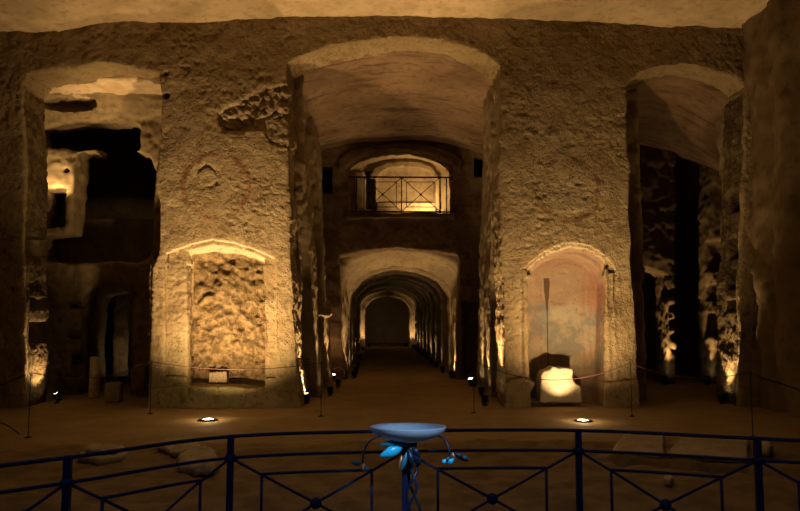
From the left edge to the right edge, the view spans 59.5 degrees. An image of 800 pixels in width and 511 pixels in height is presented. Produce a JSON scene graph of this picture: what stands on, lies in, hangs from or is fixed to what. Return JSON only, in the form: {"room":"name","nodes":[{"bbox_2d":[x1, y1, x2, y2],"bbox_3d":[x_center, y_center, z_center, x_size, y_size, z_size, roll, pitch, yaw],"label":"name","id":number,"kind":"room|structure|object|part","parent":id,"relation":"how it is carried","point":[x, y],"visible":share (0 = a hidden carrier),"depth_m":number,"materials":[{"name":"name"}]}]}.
{"room":"underground catacombs","nodes":[
{"label":"underground catacombs","id":0,"kind":"room"},
{"bbox_2d":[50,133,59,217],"bbox_3d":[-10.013,-0.418,18.036,0.536,7.776,4.494,0,-5,-1],"label":"wall","id":1,"kind":"structure","parent":0,"point":[55,138],"depth_m":19.94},
{"bbox_2d":[27,92,161,394],"bbox_3d":[-7.074,-0.644,15.400,5.536,7.851,1.354,0,-5,-1],"label":"wall","id":2,"kind":"structure","parent":0,"point":[72,289],"depth_m":15.26,"materials":[{"name":"beige stone"}]},
{"bbox_2d":[133,364,148,389],"bbox_3d":[-5.448,2.562,14.797,0.279,0.533,0.408,0,-5,-1],"label":"block","id":3,"kind":"object","parent":2,"relation":"attached to","point":[140,374],"visible":0.85,"depth_m":14.61,"materials":[{"name":"brown stone"}]},
{"bbox_2d":[52,217,153,385],"bbox_3d":[-7.103,1.236,17.396,5.466,4.366,0.614,0,-5,-1],"label":"wall","id":4,"kind":"structure","parent":0,"point":[109,239],"depth_m":17.25,"materials":[{"name":"brown stone"}]},
{"bbox_2d":[55,127,155,375],"bbox_3d":[-6.747,-0.285,20.179,7.079,7.900,0.534,0,-5,-1],"label":"wall","id":5,"kind":"structure","parent":0,"point":[120,185],"depth_m":20.11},
{"bbox_2d":[49,75,161,99],"bbox_3d":[-7.234,-4.065,15.128,5.720,1.252,1.819,0,-5,-1],"label":"ceiling","id":6,"kind":"structure","parent":0,"point":[119,85],"depth_m":14.76,"materials":[{"name":"beige stone"}]},
{"bbox_2d":[111,294,128,382],"bbox_3d":[-7.069,1.353,18.735,0.609,4.344,1.884,0,-5,-1],"label":"wall","id":7,"kind":"structure","parent":0,"point":[120,335],"depth_m":17.76,"materials":[{"name":"brown stone"}]},
{"bbox_2d":[293,75,332,397],"bbox_3d":[-3.054,-0.490,16.579,2.899,7.736,4.985,0,-5,-1],"label":"wall","id":8,"kind":"structure","parent":0,"point":[307,167],"depth_m":14.90,"materials":[{"name":"beige stone"}]},
{"bbox_2d":[0,15,759,407],"bbox_3d":[-0.627,-0.825,13.771,15.712,7.889,1.184,0,-5,-1],"label":"wall","id":9,"kind":"structure","parent":0,"point":[225,287],"depth_m":13.47,"materials":[{"name":"beige stone"}]},
{"bbox_2d":[209,371,227,383],"bbox_3d":[-3.432,2.321,13.243,0.339,0.273,0.174,0,-5,-1],"label":"block","id":10,"kind":"object","parent":9,"relation":"on","point":[219,377],"visible":0.86,"depth_m":13.17,"materials":[{"name":"beige stone"}]},
{"bbox_2d":[0,0,768,32],"bbox_3d":[-0.488,-5.350,5.645,16.000,0.775,16.350,0,-5,-1],"label":"ceiling","id":11,"kind":"structure","parent":0,"point":[33,16],"depth_m":13.18,"materials":[{"name":"beige stone"}]},
{"bbox_2d":[293,51,492,153],"bbox_3d":[0.018,-3.724,16.857,5.400,1.699,5.050,0,-5,-1],"label":"ceiling","id":12,"kind":"structure","parent":0,"point":[400,96],"depth_m":16.62,"materials":[{"name":"beige stone"}]},
{"bbox_2d":[340,250,457,374],"bbox_3d":[-0.391,2.628,31.895,5.614,4.201,25.118,0,-5,-1],"label":"wall","id":13,"kind":"structure","parent":0,"point":[389,296],"depth_m":24.95,"materials":[{"name":"beige stone"}]},
{"bbox_2d":[349,154,449,213],"bbox_3d":[0.096,-1.790,20.664,3.746,3.153,2.008,0,-5,-1],"label":"wall","id":14,"kind":"structure","parent":0,"point":[390,165],"depth_m":20.74,"materials":[{"name":"beige stone"}]},
{"bbox_2d":[0,343,799,510],"bbox_3d":[-0.189,3.585,21.046,19.550,0.230,48.950,0,-5,-1],"label":"floor","id":15,"kind":"structure","parent":0,"point":[393,383],"depth_m":9.16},
{"bbox_2d":[0,422,19,433],"bbox_3d":[-5.553,2.405,9.791,0.516,0.185,0.045,-1,-5,10],"label":"cord","id":16,"kind":"object","parent":15,"relation":"on","point":[0,422],"visible":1,"depth_m":9.75,"materials":[{"name":"black fabric"}]},
{"bbox_2d":[24,371,32,437],"bbox_3d":[-5.181,2.082,9.789,0.100,0.916,0.100,0,-5,-1],"label":"stanchion","id":17,"kind":"object","parent":15,"relation":"on","point":[28,436],"visible":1,"depth_m":9.78,"materials":[{"name":"black metal"}]},
{"bbox_2d":[0,375,25,385],"bbox_3d":[-6.014,1.822,9.507,1.648,0.350,0.041,2,-5,-22],"label":"cord","id":18,"kind":"object","parent":17,"relation":"hanging from","point":[23,375],"visible":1,"depth_m":9.76,"materials":[{"name":"black fabric"}]},
{"bbox_3d":[-5.181,2.077,9.790,0.012,0.885,0.012,0,-5,-1],"label":"post","id":19,"kind":"part","parent":17,"relation":"part of","materials":[{"name":"black metal"}]},
{"bbox_2d":[52,391,61,402],"bbox_3d":[-6.624,2.732,13.502,0.156,0.224,0.170,-2,-5,22],"label":"spotlight","id":20,"kind":"object","parent":15,"relation":"on","point":[57,396],"visible":1,"depth_m":13.46,"materials":[{"name":"black paint"}]},
{"bbox_2d":[88,356,100,397],"bbox_3d":[-6.320,2.514,14.482,0.223,0.848,0.223,0,-5,-1],"label":"column stump","id":21,"kind":"object","parent":15,"relation":"on","point":[94,367],"visible":1,"depth_m":14.40,"materials":[{"name":"stone"}]},
{"bbox_2d":[78,444,128,465],"bbox_3d":[-3.580,2.409,8.487,0.562,0.132,0.977,1,-5,-17],"label":"stone slab","id":22,"kind":"object","parent":15,"relation":"on","point":[99,460],"visible":0.53,"depth_m":8.15,"materials":[{"name":"brown stone"}]},
{"bbox_2d":[85,443,118,452],"bbox_3d":[-3.592,2.337,8.447,0.382,0.093,0.506,2,-5,-17],"label":"stone slab","id":23,"kind":"object","parent":22,"relation":"on","point":[93,447],"visible":0.66,"depth_m":8.39,"materials":[{"name":"brown stone"}]},
{"bbox_2d":[104,382,122,402],"bbox_3d":[-5.627,2.686,13.773,0.284,0.384,0.310,0,-5,-1],"label":"block","id":24,"kind":"object","parent":15,"relation":"on","point":[113,390],"visible":1,"depth_m":13.64,"materials":[{"name":"brown stone"}]},
{"bbox_2d":[147,360,152,413],"bbox_3d":[-4.330,2.285,12.165,0.100,0.916,0.100,0,-5,-1],"label":"stanchion","id":25,"kind":"object","parent":15,"relation":"on","point":[151,362],"visible":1,"depth_m":12.15,"materials":[{"name":"black metal"}]},
{"bbox_2d":[34,362,149,378],"bbox_3d":[-4.756,1.832,11.007,0.011,0.172,2.464,-2,-5,20],"label":"cord","id":26,"kind":"object","parent":25,"relation":"attached to","point":[148,362],"visible":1,"depth_m":10.87,"materials":[{"name":"brown fabric"}]},
{"bbox_3d":[-4.330,2.280,12.165,0.012,0.885,0.012,0,-5,-1],"label":"post","id":27,"kind":"part","parent":25,"relation":"part of","materials":[{"name":"black metal"}]},
{"bbox_2d":[155,362,317,369],"bbox_3d":[-2.829,1.895,12.018,2.956,0.134,0.011,-1,-5,7],"label":"cord","id":28,"kind":"object","parent":25,"relation":"attached to","point":[155,362],"visible":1,"depth_m":12.01,"materials":[{"name":"black fabric"}]},
{"bbox_2d":[157,437,200,456],"bbox_3d":[-2.825,2.457,8.990,0.504,0.132,1.012,3,-6,-34],"label":"stone slab","id":29,"kind":"object","parent":15,"relation":"on","point":[174,450],"visible":0.62,"depth_m":8.81,"materials":[{"name":"brown stone"}]},
{"bbox_2d":[177,445,220,476],"bbox_3d":[-2.337,2.365,8.086,0.469,0.226,1.244,2,-5,-20],"label":"boulder","id":30,"kind":"object","parent":15,"relation":"on","point":[196,452],"visible":0.84,"depth_m":7.75,"materials":[{"name":"brown stone"}]},
{"bbox_2d":[199,417,216,421],"bbox_3d":[-3.105,2.665,11.322,0.280,0.052,0.280,0,-5,-1],"label":"recessed light","id":31,"kind":"object","parent":15,"relation":"in","point":[208,419],"visible":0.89,"depth_m":11.26,"materials":[{"name":"black paint"}]},
{"bbox_2d":[304,392,309,403],"bbox_3d":[-1.815,2.751,13.501,0.140,0.206,0.141,1,-5,-16],"label":"spotlight","id":32,"kind":"object","parent":15,"relation":"on","point":[306,394],"visible":0.8,"depth_m":13.46,"materials":[{"name":"black paint"}]},
{"bbox_2d":[318,361,323,416],"bbox_3d":[-1.328,2.249,11.807,0.100,0.916,0.100,0,-5,-1],"label":"stanchion","id":33,"kind":"object","parent":15,"relation":"on","point":[321,362],"visible":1,"depth_m":11.81,"materials":[{"name":"black metal"}]},
{"bbox_3d":[-1.328,2.244,11.807,0.012,0.885,0.012,0,-5,-1],"label":"post","id":34,"kind":"part","parent":33,"relation":"part of","materials":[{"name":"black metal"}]},
{"bbox_2d":[327,386,332,395],"bbox_3d":[-1.483,2.871,14.837,0.143,0.208,0.141,3,-6,-32],"label":"spotlight","id":35,"kind":"object","parent":15,"relation":"on","point":[329,388],"visible":1,"depth_m":14.79,"materials":[{"name":"black paint"}]},
{"bbox_2d":[335,378,340,386],"bbox_3d":[-1.474,3.034,16.679,0.142,0.207,0.141,-4,-6,37],"label":"spotlight","id":36,"kind":"object","parent":15,"relation":"on","point":[338,381],"visible":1,"depth_m":16.63,"materials":[{"name":"black paint"}]},
{"bbox_2d":[0,428,799,510],"bbox_3d":[0.263,1.518,3.721,5.665,1.010,1.164,1,-5,-9],"label":"metal railing","id":37,"kind":"object","parent":15,"relation":"on","point":[67,482],"visible":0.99,"depth_m":4.10,"materials":[{"name":"blue"}]},
{"bbox_3d":[-1.643,1.493,3.421,0.036,1.010,0.036,0,-5,-1],"label":"post","id":38,"kind":"part","parent":37,"relation":"part of","materials":[{"name":"metal"}]},
{"bbox_3d":[-0.981,1.544,4.022,0.036,1.010,0.036,0,-5,-1],"label":"post","id":39,"kind":"part","parent":37,"relation":"part of","materials":[{"name":"metal"}]},
{"bbox_3d":[0.261,1.026,3.773,5.562,0.019,1.089,1,-5,-9],"label":"rail","id":40,"kind":"part","parent":37,"relation":"part of","materials":[{"name":"metal"}]},
{"bbox_3d":[0.261,1.147,3.763,5.561,0.018,1.087,1,-5,-9],"label":"rail","id":41,"kind":"part","parent":37,"relation":"part of","materials":[{"name":"metal"}]},
{"bbox_3d":[0.030,1.561,4.216,0.036,1.010,0.036,0,-5,-1],"label":"post","id":42,"kind":"part","parent":37,"relation":"part of","materials":[{"name":"blue metal"}]},
{"bbox_3d":[1.087,1.562,4.234,0.036,1.010,0.036,0,-5,-1],"label":"post","id":43,"kind":"part","parent":37,"relation":"part of","materials":[{"name":"metal"}]},
{"bbox_3d":[2.039,1.538,3.956,0.036,1.010,0.036,0,-5,-1],"label":"post","id":44,"kind":"part","parent":37,"relation":"part of","materials":[{"name":"metal"}]},
{"bbox_2d":[351,423,467,510],"bbox_3d":[0.050,1.498,3.944,0.644,1.080,0.432,0,-5,-1],"label":"birdbath","id":45,"kind":"object","parent":15,"relation":"on","point":[400,436],"visible":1,"depth_m":3.87,"materials":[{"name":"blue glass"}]},
{"bbox_3d":[0.046,1.011,3.987,0.436,0.104,0.436,0,-5,-1],"label":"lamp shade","id":46,"kind":"part","parent":45,"relation":"part of","materials":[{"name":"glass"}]},
{"bbox_3d":[0.055,1.537,3.928,0.096,0.938,0.047,0,-5,-1],"label":"stem","id":47,"kind":"part","parent":45,"relation":"part of","materials":[{"name":"blue metal"}]},
{"bbox_3d":[0.060,1.537,3.936,0.078,0.941,0.065,-3,-6,29],"label":"stem","id":48,"kind":"part","parent":45,"relation":"part of","materials":[{"name":"blue metal"}]},
{"bbox_3d":[0.083,1.540,3.957,0.080,0.938,0.048,0,-5,-1],"label":"stem","id":49,"kind":"part","parent":45,"relation":"part of","materials":[{"name":"blue metal"}]},
{"bbox_2d":[449,371,454,378],"bbox_3d":[1.419,3.243,19.074,0.140,0.206,0.141,0,-5,-5],"label":"spotlight","id":50,"kind":"object","parent":15,"relation":"on","point":[451,373],"visible":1,"depth_m":19.02,"materials":[{"name":"black paint"}]},
{"bbox_2d":[468,377,472,385],"bbox_3d":[1.710,3.054,16.945,0.152,0.220,0.160,-1,-5,7],"label":"spotlight","id":51,"kind":"object","parent":15,"relation":"on","point":[469,378],"visible":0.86,"depth_m":16.92,"materials":[{"name":"black paint"}]},
{"bbox_2d":[471,360,476,412],"bbox_3d":[1.295,2.300,12.289,0.100,0.916,0.100,0,-5,-1],"label":"stanchion","id":52,"kind":"object","parent":15,"relation":"on","point":[473,362],"visible":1,"depth_m":12.29,"materials":[{"name":"black metal"}]},
{"bbox_3d":[1.295,2.295,12.289,0.012,0.885,0.012,0,-5,-1],"label":"post","id":53,"kind":"part","parent":52,"relation":"part of","materials":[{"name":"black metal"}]},
{"bbox_2d":[477,362,627,379],"bbox_3d":[2.617,2.005,12.130,2.604,0.315,0.011,-1,-5,8],"label":"cord","id":54,"kind":"object","parent":52,"relation":"attached to","point":[477,362],"visible":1,"depth_m":12.09,"materials":[{"name":"black fabric"}]},
{"bbox_2d":[472,378,477,386],"bbox_3d":[1.794,3.046,16.785,0.140,0.205,0.139,-3,-6,27],"label":"spotlight","id":55,"kind":"object","parent":15,"relation":"on","point":[475,379],"visible":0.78,"depth_m":16.73,"materials":[{"name":"black paint"}]},
{"bbox_2d":[478,386,484,395],"bbox_3d":[1.727,2.875,14.841,0.139,0.204,0.139,-2,-5,24],"label":"spotlight","id":56,"kind":"object","parent":15,"relation":"on","point":[480,388],"visible":0.82,"depth_m":14.79,"materials":[{"name":"black paint"}]},
{"bbox_2d":[481,394,488,405],"bbox_3d":[1.624,2.753,13.358,0.144,0.208,0.142,1,-5,-8],"label":"spotlight","id":57,"kind":"object","parent":15,"relation":"on","point":[484,398],"visible":1,"depth_m":13.30,"materials":[{"name":"black paint"}]},
{"bbox_2d":[536,366,581,402],"bbox_3d":[3.009,2.439,13.311,0.808,0.684,0.434,0,-5,-1],"label":"stone block","id":58,"kind":"object","parent":15,"relation":"on","point":[553,388],"visible":0.99,"depth_m":13.11,"materials":[{"name":"beige stone"}]},
{"bbox_2d":[574,418,591,421],"bbox_3d":[2.960,2.680,11.321,0.280,0.052,0.280,0,-5,-1],"label":"recessed light","id":59,"kind":"object","parent":15,"relation":"in","point":[578,419],"visible":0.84,"depth_m":11.26,"materials":[{"name":"black paint"}]},
{"bbox_2d":[629,362,634,416],"bbox_3d":[3.939,2.276,11.923,0.100,0.916,0.100,0,-5,-1],"label":"stanchion","id":60,"kind":"object","parent":15,"relation":"on","point":[630,364],"visible":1,"depth_m":11.91,"materials":[{"name":"black metal"}]},
{"bbox_3d":[3.939,2.271,11.923,0.012,0.885,0.012,0,-5,-1],"label":"post","id":61,"kind":"part","parent":60,"relation":"part of","materials":[{"name":"black metal"}]},
{"bbox_2d":[613,434,664,458],"bbox_3d":[3.143,2.490,9.197,0.631,0.097,1.517,-2,-5,21],"label":"paving slab","id":62,"kind":"object","parent":15,"relation":"on","point":[629,442],"visible":0.91,"depth_m":9.05,"materials":[{"name":"brown stone"}]},
{"bbox_2d":[663,475,673,485],"bbox_3d":[2.750,2.298,7.164,0.098,0.088,0.309,-3,-6,29],"label":"stone","id":63,"kind":"object","parent":15,"relation":"on","point":[668,480],"visible":0.94,"depth_m":7.10,"materials":[{"name":"brown stone"}]},
{"bbox_2d":[666,438,749,462],"bbox_3d":[3.969,2.470,8.950,0.884,0.100,1.614,-3,-6,27],"label":"paving slab","id":64,"kind":"object","parent":15,"relation":"on","point":[738,448],"visible":0.89,"depth_m":8.77,"materials":[{"name":"brown stone"}]},
{"bbox_2d":[718,393,725,403],"bbox_3d":[6.193,2.749,13.471,0.143,0.208,0.141,3,-6,-30],"label":"spotlight","id":65,"kind":"object","parent":15,"relation":"on","point":[721,396],"visible":1,"depth_m":13.43,"materials":[{"name":"black paint"}]},
{"bbox_2d":[749,371,753,435],"bbox_3d":[4.957,2.095,9.869,0.100,0.916,0.100,0,-5,-1],"label":"stanchion","id":66,"kind":"object","parent":15,"relation":"on","point":[750,374],"visible":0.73,"depth_m":9.87,"materials":[{"name":"black metal"}]},
{"bbox_2d":[632,363,746,377],"bbox_3d":[4.448,1.824,10.927,0.011,0.154,2.232,2,-5,-26],"label":"cord","id":67,"kind":"object","parent":66,"relation":"attached to","point":[632,363],"visible":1,"depth_m":10.76,"materials":[{"name":"red fabric"}]},
{"bbox_3d":[4.957,2.091,9.869,0.012,0.885,0.012,0,-5,-1],"label":"post","id":68,"kind":"part","parent":66,"relation":"part of","materials":[{"name":"black metal"}]},
{"bbox_2d":[756,376,799,390],"bbox_3d":[5.594,2.090,9.668,1.192,0.825,0.122,-2,-5,23],"label":"cord","id":69,"kind":"object","parent":66,"relation":"attached to","point":[756,376],"visible":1,"depth_m":9.80,"materials":[{"name":"red fabric"}]},
{"bbox_2d":[762,441,773,455],"bbox_3d":[4.556,2.410,8.725,0.175,0.146,0.637,-3,-6,29],"label":"stone","id":70,"kind":"object","parent":15,"relation":"on","point":[767,447],"visible":0.68,"depth_m":8.54,"materials":[{"name":"brown stone"}]},
{"bbox_2d":[321,140,482,379],"bbox_3d":[0.081,-0.207,19.243,6.100,7.562,0.815,0,-5,-1],"label":"wall","id":71,"kind":"structure","parent":0,"point":[346,233],"depth_m":19.05,"materials":[{"name":"brown stone"}]},
{"bbox_2d":[349,176,452,212],"bbox_3d":[0.029,-1.640,19.053,2.838,1.036,0.070,0,-5,-1],"label":"balcony railing","id":72,"kind":"object","parent":71,"relation":"on","point":[356,177],"visible":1,"depth_m":19.04,"materials":[{"name":"black metal"}]},
{"bbox_3d":[-1.183,-1.632,19.032,0.036,1.017,0.031,0,-5,-1],"label":"post","id":73,"kind":"part","parent":72,"relation":"part of","materials":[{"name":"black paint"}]},
{"bbox_3d":[-0.979,-1.633,19.035,0.035,1.017,0.031,0,-5,-1],"label":"post","id":74,"kind":"part","parent":72,"relation":"part of","materials":[{"name":"black metal"}]},
{"bbox_3d":[0.029,-2.135,19.095,2.838,0.044,0.040,0,-5,-1],"label":"rail","id":75,"kind":"part","parent":72,"relation":"part of","materials":[{"name":"black metal"}]},
{"bbox_3d":[0.041,-1.634,19.053,0.031,1.018,0.031,0,-5,-1],"label":"post","id":76,"kind":"part","parent":72,"relation":"part of","materials":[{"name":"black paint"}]},
{"bbox_3d":[0.043,-1.188,19.014,2.798,0.042,0.035,0,-5,-1],"label":"rail","id":77,"kind":"part","parent":72,"relation":"part of","materials":[{"name":"black metal"}]},
{"bbox_3d":[1.090,-1.636,19.071,0.036,1.019,0.031,0,-5,-1],"label":"post","id":78,"kind":"part","parent":72,"relation":"part of","materials":[{"name":"black metal"}]},
{"bbox_3d":[1.267,-1.636,19.074,0.037,1.020,0.031,0,-5,-1],"label":"post","id":79,"kind":"part","parent":72,"relation":"part of","materials":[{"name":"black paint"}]},
{"bbox_2d":[477,86,497,397],"bbox_3d":[3.103,-0.478,16.680,2.556,7.707,4.955,0,-5,-1],"label":"wall","id":80,"kind":"structure","parent":0,"point":[487,344],"depth_m":15.32,"materials":[{"name":"beige stone"}]},
{"bbox_2d":[625,88,647,400],"bbox_3d":[4.519,-0.633,16.103,0.929,7.906,3.731,0,-5,-1],"label":"wall","id":81,"kind":"structure","parent":0,"point":[637,270],"depth_m":14.26,"materials":[{"name":"brown stone"}]},
{"bbox_2d":[642,155,684,367],"bbox_3d":[6.860,-0.045,22.907,5.980,7.877,0.521,0,-5,-1],"label":"wall","id":82,"kind":"structure","parent":0,"point":[648,285],"depth_m":22.57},
{"bbox_2d":[626,74,728,170],"bbox_3d":[6.729,-1.767,16.127,5.200,5.724,3.800,0,-5,-1],"label":"ceiling","id":83,"kind":"structure","parent":0,"point":[679,115],"depth_m":15.80,"materials":[{"name":"beige stone"}]},
{"bbox_2d":[640,144,721,383],"bbox_3d":[6.646,-0.396,18.207,5.230,7.813,0.964,0,-5,-1],"label":"wall","id":84,"kind":"structure","parent":0,"point":[657,178],"depth_m":17.92,"materials":[{"name":"brown stone"}]},
{"bbox_2d":[677,156,699,370],"bbox_3d":[9.383,-0.369,18.970,0.533,7.855,7.881,0,-5,-1],"label":"wall","id":85,"kind":"structure","parent":0,"point":[688,171],"depth_m":22.04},
{"bbox_2d":[715,115,724,234],"bbox_3d":[8.243,-0.759,14.585,2.830,7.992,1.351,0,-5,-1],"label":"wall","id":86,"kind":"structure","parent":0,"point":[719,124],"depth_m":15.10,"materials":[{"name":"brown stone"}]},
{"bbox_2d":[742,0,799,417],"bbox_3d":[7.521,-1.622,5.539,1.948,8.482,16.769,0,-5,-1],"label":"wall","id":87,"kind":"structure","parent":0,"point":[771,57],"depth_m":12.29,"materials":[{"name":"brown stone"}]}
]}

